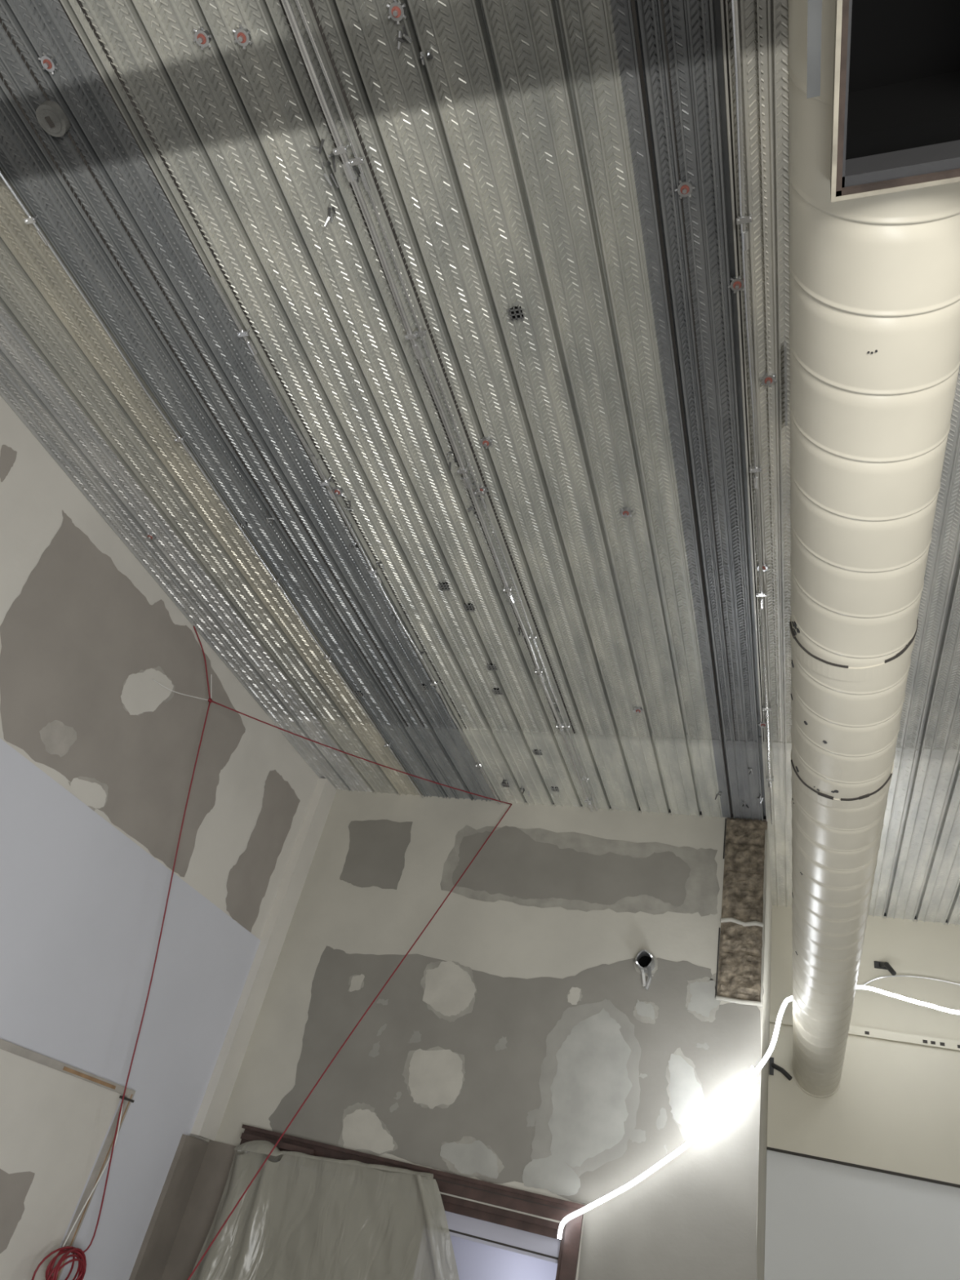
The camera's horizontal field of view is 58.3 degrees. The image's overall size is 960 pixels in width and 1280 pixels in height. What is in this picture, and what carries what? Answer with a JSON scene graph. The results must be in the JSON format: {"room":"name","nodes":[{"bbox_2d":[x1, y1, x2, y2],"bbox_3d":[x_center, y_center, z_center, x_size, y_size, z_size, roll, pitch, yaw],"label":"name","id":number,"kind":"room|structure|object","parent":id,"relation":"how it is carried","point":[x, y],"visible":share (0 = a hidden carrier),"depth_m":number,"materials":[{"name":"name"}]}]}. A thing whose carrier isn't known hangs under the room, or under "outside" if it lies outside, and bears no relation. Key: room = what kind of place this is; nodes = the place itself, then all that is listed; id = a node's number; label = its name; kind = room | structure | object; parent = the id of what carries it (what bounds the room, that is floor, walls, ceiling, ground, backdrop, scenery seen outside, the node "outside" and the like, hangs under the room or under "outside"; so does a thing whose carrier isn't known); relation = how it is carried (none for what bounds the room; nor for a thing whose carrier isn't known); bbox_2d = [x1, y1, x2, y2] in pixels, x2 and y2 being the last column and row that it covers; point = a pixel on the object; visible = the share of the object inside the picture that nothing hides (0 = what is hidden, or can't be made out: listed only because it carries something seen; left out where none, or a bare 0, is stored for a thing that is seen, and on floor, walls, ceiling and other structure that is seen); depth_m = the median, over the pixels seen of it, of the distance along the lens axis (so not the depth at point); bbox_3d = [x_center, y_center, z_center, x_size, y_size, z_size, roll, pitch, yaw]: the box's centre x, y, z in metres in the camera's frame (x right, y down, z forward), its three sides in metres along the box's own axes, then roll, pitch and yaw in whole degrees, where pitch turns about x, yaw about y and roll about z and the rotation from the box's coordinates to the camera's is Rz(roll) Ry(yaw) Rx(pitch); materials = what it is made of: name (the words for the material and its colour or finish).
{"room":"construction site interior","nodes":[
{"label":"construction site interior","id":0,"kind":"room"},
{"bbox_2d":[0,395,319,1274],"bbox_3d":[-3.432,0.530,3.509,0.150,5.100,9.990,0,-38,20],"label":"wall","id":1,"kind":"structure","parent":0,"point":[34,493],"depth_m":6.46,"materials":[{"name":"beige paint"}]},
{"bbox_2d":[0,444,17,481],"bbox_3d":[-2.781,-1.045,5.028,0.001,0.224,0.133,0,-38,20],"label":"gypsum end","id":2,"kind":"object","parent":1,"relation":"attached to","point":[7,455],"visible":1,"depth_m":5.04,"materials":[{"name":"grey paint"}]},
{"bbox_2d":[0,1168,35,1253],"bbox_3d":[-2.852,3.217,4.816,0.001,0.505,0.820,0,-38,20],"label":"drywall patch","id":3,"kind":"object","parent":1,"relation":"attached to","point":[14,1187],"visible":1,"depth_m":5.07,"materials":[{"name":"grey paint"}]},
{"bbox_2d":[39,720,76,757],"bbox_3d":[-2.650,0.610,5.396,0.001,0.228,0.281,0,-38,20],"label":"smear","id":4,"kind":"object","parent":1,"relation":"attached to","point":[57,738],"visible":1,"depth_m":5.40,"materials":[{"name":"beige paint"}]},
{"bbox_2d":[0,1038,135,1279],"bbox_3d":[-3.829,1.329,2.164,0.045,2.125,8.730,0,-38,20],"label":"panel","id":5,"kind":"object","parent":1,"relation":"attached to","point":[56,1117],"depth_m":5.33,"materials":[{"name":"beige paint"}]},
{"bbox_2d":[58,1250,136,1279],"bbox_3d":[-2.641,4.612,5.454,0.001,1.200,0.900,0,-38,20],"label":"board","id":6,"kind":"object","parent":1,"relation":"attached to","point":[100,1266],"depth_m":5.76,"materials":[{"name":"white"}]},
{"bbox_2d":[0,509,245,877],"bbox_3d":[-2.422,0.430,6.014,0.001,1.542,2.517,0,-38,20],"label":"gypsum","id":7,"kind":"object","parent":1,"relation":"attached to","point":[77,627],"visible":1,"depth_m":5.85,"materials":[{"name":"grey paint"}]},
{"bbox_2d":[68,776,108,811],"bbox_3d":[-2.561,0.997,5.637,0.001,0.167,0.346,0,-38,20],"label":"smear","id":8,"kind":"object","parent":7,"relation":"attached to","point":[92,794],"visible":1,"depth_m":5.64,"materials":[{"name":"beige paint"}]},
{"bbox_2d":[120,667,173,715],"bbox_3d":[-2.376,0.373,6.130,0.001,0.428,0.429,0,-38,20],"label":"plaster patch","id":9,"kind":"object","parent":7,"relation":"attached to","point":[140,694],"visible":1,"depth_m":6.12,"materials":[{"name":"grey paint"}]},
{"bbox_2d":[121,666,174,715],"bbox_3d":[-2.372,0.376,6.145,0.001,0.444,0.473,0,-38,20],"label":"smear","id":10,"kind":"object","parent":7,"relation":"attached to","point":[157,668],"visible":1,"depth_m":6.27,"materials":[{"name":"grey paint"}]},
{"bbox_2d":[0,737,260,1257],"bbox_3d":[-3.445,0.553,3.240,0.001,2.350,9.590,0,-38,20],"label":"wall panel","id":11,"kind":"object","parent":1,"relation":"attached to","point":[82,904],"visible":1,"depth_m":5.84,"materials":[{"name":"white paint"}]},
{"bbox_2d":[62,680,211,1247],"bbox_3d":[-2.362,1.909,5.837,0.112,3.603,1.491,-2,-39,23],"label":"string","id":12,"kind":"object","parent":1,"relation":"attached to","point":[153,680],"visible":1,"depth_m":5.60,"materials":[{"name":"white"}]},
{"bbox_2d":[226,769,300,932],"bbox_3d":[-1.893,1.806,7.455,0.001,1.316,0.618,0,-38,20],"label":"plaster patch","id":13,"kind":"object","parent":1,"relation":"attached to","point":[247,882],"visible":1,"depth_m":7.47,"materials":[{"name":"grey paint"}]},
{"bbox_2d":[190,777,336,1141],"bbox_3d":[-1.819,2.633,7.546,0.085,3.080,0.240,0,-38,20],"label":"wall corner strip","id":14,"kind":"object","parent":1,"relation":"attached to","point":[207,1122],"visible":1,"depth_m":7.36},
{"bbox_2d":[31,626,511,1279],"bbox_3d":[-1.641,2.723,5.864,1.339,5.058,3.064,-14,-44,35],"label":"cable","id":15,"kind":"object","parent":1,"relation":"attached to","point":[78,1253],"visible":1,"depth_m":5.79,"materials":[{"name":"red plastic"}]},
{"bbox_2d":[0,0,767,821],"bbox_3d":[-0.898,-1.535,4.175,4.125,0.060,9.840,0,-38,20],"label":"sheets","id":16,"kind":"object","parent":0,"point":[557,18],"visible":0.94,"depth_m":4.24,"materials":[{"name":"grey metal"}]},
{"bbox_2d":[35,100,71,137],"bbox_3d":[-1.772,-2.161,3.571,0.123,0.056,0.123,0,-38,20],"label":"plug","id":17,"kind":"object","parent":16,"relation":"attached to","point":[50,115],"visible":1,"depth_m":3.55,"materials":[{"name":"grey metal"}]},
{"bbox_2d":[0,170,422,798],"bbox_3d":[-1.347,-0.315,5.948,0.056,0.033,5.920,0,-38,20],"label":"conduit","id":18,"kind":"object","parent":16,"relation":"attached to","point":[29,220],"visible":1,"depth_m":4.91,"materials":[{"name":"grey metal"}]},
{"bbox_2d":[209,275,501,804],"bbox_3d":[-0.530,-0.097,5.939,0.056,0.038,5.220,0,-38,20],"label":"conduit","id":19,"kind":"object","parent":16,"relation":"attached to","point":[242,333],"visible":1,"depth_m":5.01,"materials":[{"name":"grey metal"}]},
{"bbox_2d":[0,0,764,817],"bbox_3d":[-0.011,-0.577,5.147,3.141,0.004,6.740,0,-38,20],"label":"lap seams","id":20,"kind":"object","parent":16,"relation":"attached to","point":[633,2],"visible":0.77,"depth_m":3.94,"materials":[{"name":"grey"}]},
{"bbox_2d":[0,0,787,823],"bbox_3d":[0.137,-0.570,5.088,3.328,0.020,6.740,0,-38,20],"label":"ribs","id":21,"kind":"object","parent":16,"relation":"attached to","point":[2,3],"visible":0.88,"depth_m":4.11,"materials":[{"name":"grey metal"}]},
{"bbox_2d":[280,0,593,811],"bbox_3d":[0.064,-0.565,5.062,0.056,0.044,6.770,0,-38,20],"label":"conduit","id":22,"kind":"object","parent":16,"relation":"attached to","point":[340,149],"visible":1,"depth_m":4.00,"materials":[{"name":"grey metal"}]},
{"bbox_2d":[294,0,597,811],"bbox_3d":[0.108,-0.570,5.051,0.056,0.031,6.770,0,-38,20],"label":"conduit","id":23,"kind":"object","parent":16,"relation":"attached to","point":[357,161],"visible":1,"depth_m":3.99,"materials":[{"name":"grey metal"}]},
{"bbox_2d":[0,0,959,922],"bbox_3d":[0.765,-0.014,5.631,6.206,0.007,8.599,0,-38,20],"label":"ceiling deck grooves","id":24,"kind":"object","parent":16,"relation":"attached to","point":[784,24],"visible":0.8,"depth_m":4.23,"materials":[{"name":"metal"}]},
{"bbox_2d":[204,789,772,1279],"bbox_3d":[0.145,4.056,7.048,4.125,5.100,1.830,0,-38,20],"label":"wall","id":25,"kind":"structure","parent":0,"point":[500,938],"depth_m":7.29,"materials":[{"name":"white paint"}]},
{"bbox_2d":[348,974,364,987],"bbox_3d":[-1.037,2.867,7.224,0.155,0.120,0.001,0,-38,20],"label":"smear","id":26,"kind":"object","parent":25,"relation":"attached to","point":[351,976],"visible":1,"depth_m":7.24,"materials":[{"name":"grey paint"}]},
{"bbox_2d":[349,973,364,991],"bbox_3d":[-1.033,2.875,7.214,0.112,0.154,0.001,0,-38,20],"label":"plaster patch","id":27,"kind":"object","parent":25,"relation":"attached to","point":[356,982],"visible":1,"depth_m":7.21,"materials":[{"name":"beige paint"}]},
{"bbox_2d":[337,1102,397,1155],"bbox_3d":[-0.830,3.689,6.472,0.508,0.346,0.001,0,-38,20],"label":"smear","id":28,"kind":"object","parent":25,"relation":"attached to","point":[350,1109],"visible":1,"depth_m":6.50,"materials":[{"name":"grey paint"}]},
{"bbox_2d":[342,1109,394,1153],"bbox_3d":[-0.835,3.695,6.467,0.462,0.286,0.001,0,-38,20],"label":"plaster patch","id":29,"kind":"object","parent":25,"relation":"attached to","point":[362,1129],"visible":1,"depth_m":6.47,"materials":[{"name":"white paint"}]},
{"bbox_2d":[368,1040,379,1057],"bbox_3d":[-0.832,3.248,6.836,0.088,0.130,0.001,0,-38,20],"label":"smear","id":30,"kind":"object","parent":25,"relation":"attached to","point":[374,1052],"visible":1,"depth_m":6.83,"materials":[{"name":"grey paint"}]},
{"bbox_2d":[339,819,412,889],"bbox_3d":[-0.983,1.964,7.947,0.689,0.678,0.001,0,-38,20],"label":"gypsum","id":31,"kind":"object","parent":25,"relation":"attached to","point":[375,855],"visible":1,"depth_m":7.93,"materials":[{"name":"grey paint"}]},
{"bbox_2d":[376,1023,386,1035],"bbox_3d":[-0.788,3.134,6.914,0.066,0.103,0.001,0,-38,20],"label":"smear","id":32,"kind":"object","parent":25,"relation":"attached to","point":[383,1028],"visible":1,"depth_m":6.92,"materials":[{"name":"grey paint"}]},
{"bbox_2d":[376,998,388,1005],"bbox_3d":[-0.799,2.966,7.055,0.101,0.055,0.001,0,-38,20],"label":"smear","id":33,"kind":"object","parent":25,"relation":"attached to","point":[383,1002],"visible":1,"depth_m":7.05,"materials":[{"name":"grey paint"}]},
{"bbox_2d":[389,1102,399,1112],"bbox_3d":[-0.647,3.545,6.524,0.076,0.074,0.001,0,-38,20],"label":"smear","id":34,"kind":"object","parent":25,"relation":"attached to","point":[393,1107],"visible":1,"depth_m":6.53,"materials":[{"name":"grey paint"}]},
{"bbox_2d":[393,1091,401,1099],"bbox_3d":[-0.627,3.480,6.570,0.055,0.060,0.001,0,-38,20],"label":"smear","id":35,"kind":"object","parent":25,"relation":"attached to","point":[398,1094],"visible":1,"depth_m":6.57,"materials":[{"name":"grey paint"}]},
{"bbox_2d":[236,1124,586,1279],"bbox_3d":[-0.779,4.677,5.675,2.730,2.150,0.155,0,-38,20],"label":"frame","id":36,"kind":"object","parent":25,"relation":"attached to","point":[522,1201],"visible":0.6,"depth_m":5.94,"materials":[{"name":"brown wood"}]},
{"bbox_2d":[189,1133,459,1279],"bbox_3d":[-1.038,4.482,5.506,2.220,2.074,0.388,0,-38,20],"label":"plastic sheet","id":37,"kind":"object","parent":36,"relation":"hanging from","point":[304,1215],"visible":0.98,"depth_m":5.98,"materials":[{"name":"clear translucent plastic sheeting"}]},
{"bbox_2d":[408,1031,421,1043],"bbox_3d":[-0.511,3.141,6.806,0.109,0.101,0.001,0,-38,20],"label":"smear","id":38,"kind":"object","parent":25,"relation":"attached to","point":[415,1037],"visible":1,"depth_m":6.80,"materials":[{"name":"grey paint"}]},
{"bbox_2d":[401,1046,465,1108],"bbox_3d":[-0.359,3.342,6.584,0.509,0.437,0.001,0,-38,20],"label":"smear","id":39,"kind":"object","parent":25,"relation":"attached to","point":[406,1073],"visible":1,"depth_m":6.63,"materials":[{"name":"grey paint"}]},
{"bbox_2d":[408,1048,462,1109],"bbox_3d":[-0.346,3.343,6.576,0.461,0.426,0.001,0,-38,20],"label":"plaster patch","id":40,"kind":"object","parent":25,"relation":"attached to","point":[435,1077],"visible":1,"depth_m":6.58,"materials":[{"name":"beige paint"}]},
{"bbox_2d":[420,960,476,1022],"bbox_3d":[-0.262,2.836,6.964,0.496,0.473,0.001,0,-38,20],"label":"smear","id":41,"kind":"object","parent":25,"relation":"attached to","point":[468,1010],"visible":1,"depth_m":6.92,"materials":[{"name":"grey paint"}]},
{"bbox_2d":[422,960,475,1016],"bbox_3d":[-0.251,2.820,6.971,0.466,0.424,0.001,0,-38,20],"label":"plaster patch","id":42,"kind":"object","parent":25,"relation":"attached to","point":[450,989],"visible":1,"depth_m":6.97,"materials":[{"name":"beige paint"}]},
{"bbox_2d":[440,1140,498,1178],"bbox_3d":[-0.072,3.708,6.176,0.463,0.226,0.001,0,-38,20],"label":"plaster patch","id":43,"kind":"object","parent":25,"relation":"attached to","point":[475,1157],"visible":1,"depth_m":6.17,"materials":[{"name":"white paint"}]},
{"bbox_2d":[441,1136,504,1178],"bbox_3d":[-0.059,3.710,6.172,0.497,0.253,0.001,0,-38,20],"label":"smear","id":44,"kind":"object","parent":25,"relation":"attached to","point":[465,1140],"visible":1,"depth_m":6.17,"materials":[{"name":"grey paint"}]},
{"bbox_2d":[494,1036,507,1051],"bbox_3d":[0.165,3.095,6.596,0.097,0.116,0.001,0,-38,20],"label":"smear","id":45,"kind":"object","parent":25,"relation":"attached to","point":[502,1042],"visible":1,"depth_m":6.59,"materials":[{"name":"grey paint"}]},
{"bbox_2d":[444,1210,560,1263],"bbox_3d":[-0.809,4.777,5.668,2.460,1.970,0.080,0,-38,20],"label":"transom","id":46,"kind":"object","parent":25,"relation":"attached to","point":[514,1240],"visible":0.24,"depth_m":5.88,"materials":[{"name":"grey paint"}]},
{"bbox_2d":[268,946,761,1279],"bbox_3d":[0.006,3.941,5.959,3.656,3.752,0.001,0,-38,20],"label":"gypsum","id":47,"kind":"object","parent":25,"relation":"attached to","point":[694,1217],"visible":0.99,"depth_m":6.33,"materials":[{"name":"grey paint"}]},
{"bbox_2d":[526,1108,537,1126],"bbox_3d":[0.376,3.455,6.222,0.082,0.127,0.001,0,-38,20],"label":"smear","id":48,"kind":"object","parent":25,"relation":"attached to","point":[531,1117],"visible":1,"depth_m":6.22,"materials":[{"name":"grey paint"}]},
{"bbox_2d":[522,1155,580,1195],"bbox_3d":[0.500,3.704,5.971,0.412,0.227,0.001,0,-38,20],"label":"smear","id":49,"kind":"object","parent":25,"relation":"attached to","point":[561,1179],"visible":1,"depth_m":5.96,"materials":[{"name":"white paint"}]},
{"bbox_2d":[452,826,690,906],"bbox_3d":[0.749,1.932,7.337,2.038,0.654,0.001,0,-38,20],"label":"gypsum","id":50,"kind":"object","parent":25,"relation":"attached to","point":[510,863],"visible":1,"depth_m":7.31,"materials":[{"name":"grey paint"}]},
{"bbox_2d":[566,986,582,1004],"bbox_3d":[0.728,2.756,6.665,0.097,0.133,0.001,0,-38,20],"label":"smear","id":51,"kind":"object","parent":25,"relation":"attached to","point":[573,997],"visible":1,"depth_m":6.67,"materials":[{"name":"white paint"}]},
{"bbox_2d":[440,825,719,916],"bbox_3d":[0.806,1.954,7.300,2.380,0.716,0.001,0,-38,20],"label":"smear","id":52,"kind":"object","parent":25,"relation":"attached to","point":[702,886],"visible":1,"depth_m":7.18,"materials":[{"name":"grey paint"}]},
{"bbox_2d":[530,999,641,1177],"bbox_3d":[0.790,3.238,6.248,0.748,1.238,0.001,0,-38,20],"label":"smear","id":53,"kind":"object","parent":25,"relation":"attached to","point":[541,1143],"visible":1,"depth_m":6.27,"materials":[{"name":"grey paint"}]},
{"bbox_2d":[547,1008,632,1167],"bbox_3d":[0.806,3.231,6.246,0.590,1.080,0.001,0,-38,20],"label":"plaster patch","id":54,"kind":"object","parent":25,"relation":"attached to","point":[590,1086],"visible":1,"depth_m":6.22,"materials":[{"name":"beige paint"}]},
{"bbox_2d":[629,1128,645,1142],"bbox_3d":[1.090,3.442,5.970,0.125,0.092,0.001,0,-38,20],"label":"smear","id":55,"kind":"object","parent":25,"relation":"attached to","point":[637,1135],"visible":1,"depth_m":5.97,"materials":[{"name":"white paint"}]},
{"bbox_2d":[639,1073,647,1078],"bbox_3d":[1.168,3.137,6.193,0.071,0.034,0.001,0,-38,20],"label":"smear","id":56,"kind":"object","parent":25,"relation":"attached to","point":[644,1075],"visible":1,"depth_m":6.19,"materials":[{"name":"grey paint"}]},
{"bbox_2d":[632,1000,658,1023],"bbox_3d":[1.242,2.789,6.451,0.190,0.159,0.001,0,-38,20],"label":"smear","id":57,"kind":"object","parent":25,"relation":"attached to","point":[646,1020],"visible":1,"depth_m":6.43,"materials":[{"name":"white paint"}]},
{"bbox_2d":[633,949,657,990],"bbox_3d":[1.251,2.519,6.575,0.186,0.316,0.144,0,-38,20],"label":"pipe stub","id":58,"kind":"object","parent":25,"relation":"attached to","point":[646,963],"visible":1,"depth_m":6.61,"materials":[{"name":"metal"}]},
{"bbox_2d":[656,1107,666,1129],"bbox_3d":[1.267,3.336,5.993,0.073,0.143,0.001,0,-38,20],"label":"smear","id":59,"kind":"object","parent":25,"relation":"attached to","point":[661,1120],"visible":1,"depth_m":5.99,"materials":[{"name":"white paint"}]},
{"bbox_2d":[665,1047,704,1140],"bbox_3d":[1.442,3.185,6.050,0.268,0.483,0.001,0,-38,20],"label":"smear","id":60,"kind":"object","parent":25,"relation":"attached to","point":[687,1098],"visible":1,"depth_m":6.05,"materials":[{"name":"white paint"}]},
{"bbox_2d":[696,1042,709,1049],"bbox_3d":[1.606,2.925,6.206,0.093,0.048,0.001,0,-38,20],"label":"smear","id":61,"kind":"object","parent":25,"relation":"attached to","point":[704,1046],"visible":1,"depth_m":6.20,"materials":[{"name":"grey paint"}]},
{"bbox_2d":[685,976,720,1022],"bbox_3d":[1.666,2.660,6.399,0.229,0.271,0.001,0,-38,20],"label":"smear","id":62,"kind":"object","parent":25,"relation":"attached to","point":[703,1000],"visible":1,"depth_m":6.40,"materials":[{"name":"white paint"}]},
{"bbox_2d":[710,973,764,1004],"bbox_3d":[1.899,2.582,6.379,0.389,0.225,0.001,0,-38,20],"label":"smear","id":63,"kind":"object","parent":25,"relation":"attached to","point":[713,976],"visible":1,"depth_m":6.46,"materials":[{"name":"white paint"}]},
{"bbox_2d":[715,817,767,1007],"bbox_3d":[2.047,2.065,6.714,0.334,1.491,0.050,0,-38,20],"label":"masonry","id":64,"kind":"object","parent":25,"relation":"attached to","point":[740,951],"visible":1,"depth_m":6.67,"materials":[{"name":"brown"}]},
{"bbox_2d":[768,1057,792,1080],"bbox_3d":[2.592,3.699,7.422,0.205,0.175,0.051,-19,-47,39],"label":"bracket","id":65,"kind":"object","parent":25,"relation":"attached to","point":[772,1065],"visible":0.98,"depth_m":7.44,"materials":[{"name":"grey metal"}]},
{"bbox_2d":[449,1217,557,1279],"bbox_3d":[-0.062,4.964,6.196,3.615,2.600,1.260,0,-38,20],"label":"wall","id":66,"kind":"structure","parent":0,"point":[474,1260],"depth_m":6.88,"materials":[{"name":"grey paint"}]},
{"bbox_2d":[447,795,947,922],"bbox_3d":[1.035,-1.065,4.310,7.960,0.140,11.970,0,-38,20],"label":"slab","id":67,"kind":"object","parent":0,"point":[669,811],"depth_m":7.52,"materials":[{"name":"concrete"}]},
{"bbox_2d":[724,0,959,925],"bbox_3d":[2.943,-0.963,3.525,3.535,0.060,11.670,0,-38,20],"label":"sheets","id":68,"kind":"object","parent":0,"point":[918,757],"visible":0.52,"depth_m":5.08,"materials":[{"name":"grey metal"}]},
{"bbox_2d":[730,0,773,824],"bbox_3d":[1.506,-0.485,4.636,0.056,0.040,6.520,0,-38,20],"label":"conduit","id":69,"kind":"object","parent":68,"relation":"attached to","point":[741,220],"visible":1,"depth_m":3.62,"materials":[{"name":"grey metal"}]},
{"bbox_2d":[784,341,787,426],"bbox_3d":[1.353,-1.126,3.806,0.010,0.038,0.420,0,-38,20],"label":"strap","id":70,"kind":"object","parent":68,"relation":"attached to","point":[785,342],"visible":1,"depth_m":3.78,"materials":[{"name":"metal"}]},
{"bbox_2d":[764,1013,959,1279],"bbox_3d":[3.853,5.011,6.041,3.534,4.030,0.135,0,-38,20],"label":"wall","id":71,"kind":"structure","parent":0,"point":[895,1108],"depth_m":6.94,"materials":[{"name":"paint"}]},
{"bbox_2d":[787,0,959,1097],"bbox_3d":[1.597,0.719,3.780,0.454,0.445,9.770,0,-38,20],"label":"spiral duct","id":72,"kind":"object","parent":71,"relation":"attached to","point":[873,167],"visible":1,"depth_m":2.04,"materials":[{"name":"beige metal"}]},
{"bbox_2d":[557,985,959,1239],"bbox_3d":[2.639,3.432,6.245,3.840,2.386,0.874,17,-35,-3],"label":"light","id":73,"kind":"object","parent":72,"relation":"hanging from","point":[732,1093],"visible":0.94,"depth_m":5.82,"materials":[{"name":"white plastic"}]},
{"bbox_2d":[864,1031,959,1048],"bbox_3d":[3.686,3.405,7.329,0.745,0.025,0.006,0,-38,20],"label":"chip","id":74,"kind":"object","parent":71,"relation":"attached to","point":[865,1032],"visible":1,"depth_m":7.28,"materials":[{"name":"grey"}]},
{"bbox_2d":[767,905,959,1187],"bbox_3d":[4.007,4.675,6.453,3.535,5.100,0.150,0,-38,20],"label":"wall","id":75,"kind":"structure","parent":0,"point":[930,949],"depth_m":7.80,"materials":[{"name":"paint"}]},
{"bbox_2d":[874,960,896,975],"bbox_3d":[3.646,2.953,7.742,0.121,0.175,0.258,7,-36,12],"label":"bracket","id":76,"kind":"object","parent":75,"relation":"attached to","point":[880,965],"visible":1,"depth_m":7.75,"materials":[{"name":"grey metal"}]},
{"bbox_2d":[862,975,959,985],"bbox_3d":[4.102,3.069,7.582,1.354,0.145,0.052,0,-38,20],"label":"cable","id":77,"kind":"object","parent":75,"relation":"attached to","point":[871,980],"visible":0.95,"depth_m":7.70,"materials":[{"name":"plastic"}]},
{"bbox_3d":[-0.099,3.115,1.290,7.960,0.100,11.970,0,-38,20],"label":"floor","id":78,"kind":"structure","parent":0,"visible":0},
{"bbox_2d":[128,1133,237,1279],"bbox_3d":[-2.226,4.614,6.000,0.410,2.000,0.340,0,-38,20],"label":"board","id":79,"kind":"object","parent":78,"relation":"on","point":[182,1219],"visible":0.8,"depth_m":6.38,"materials":[{"name":"brown wood"}]}
]}

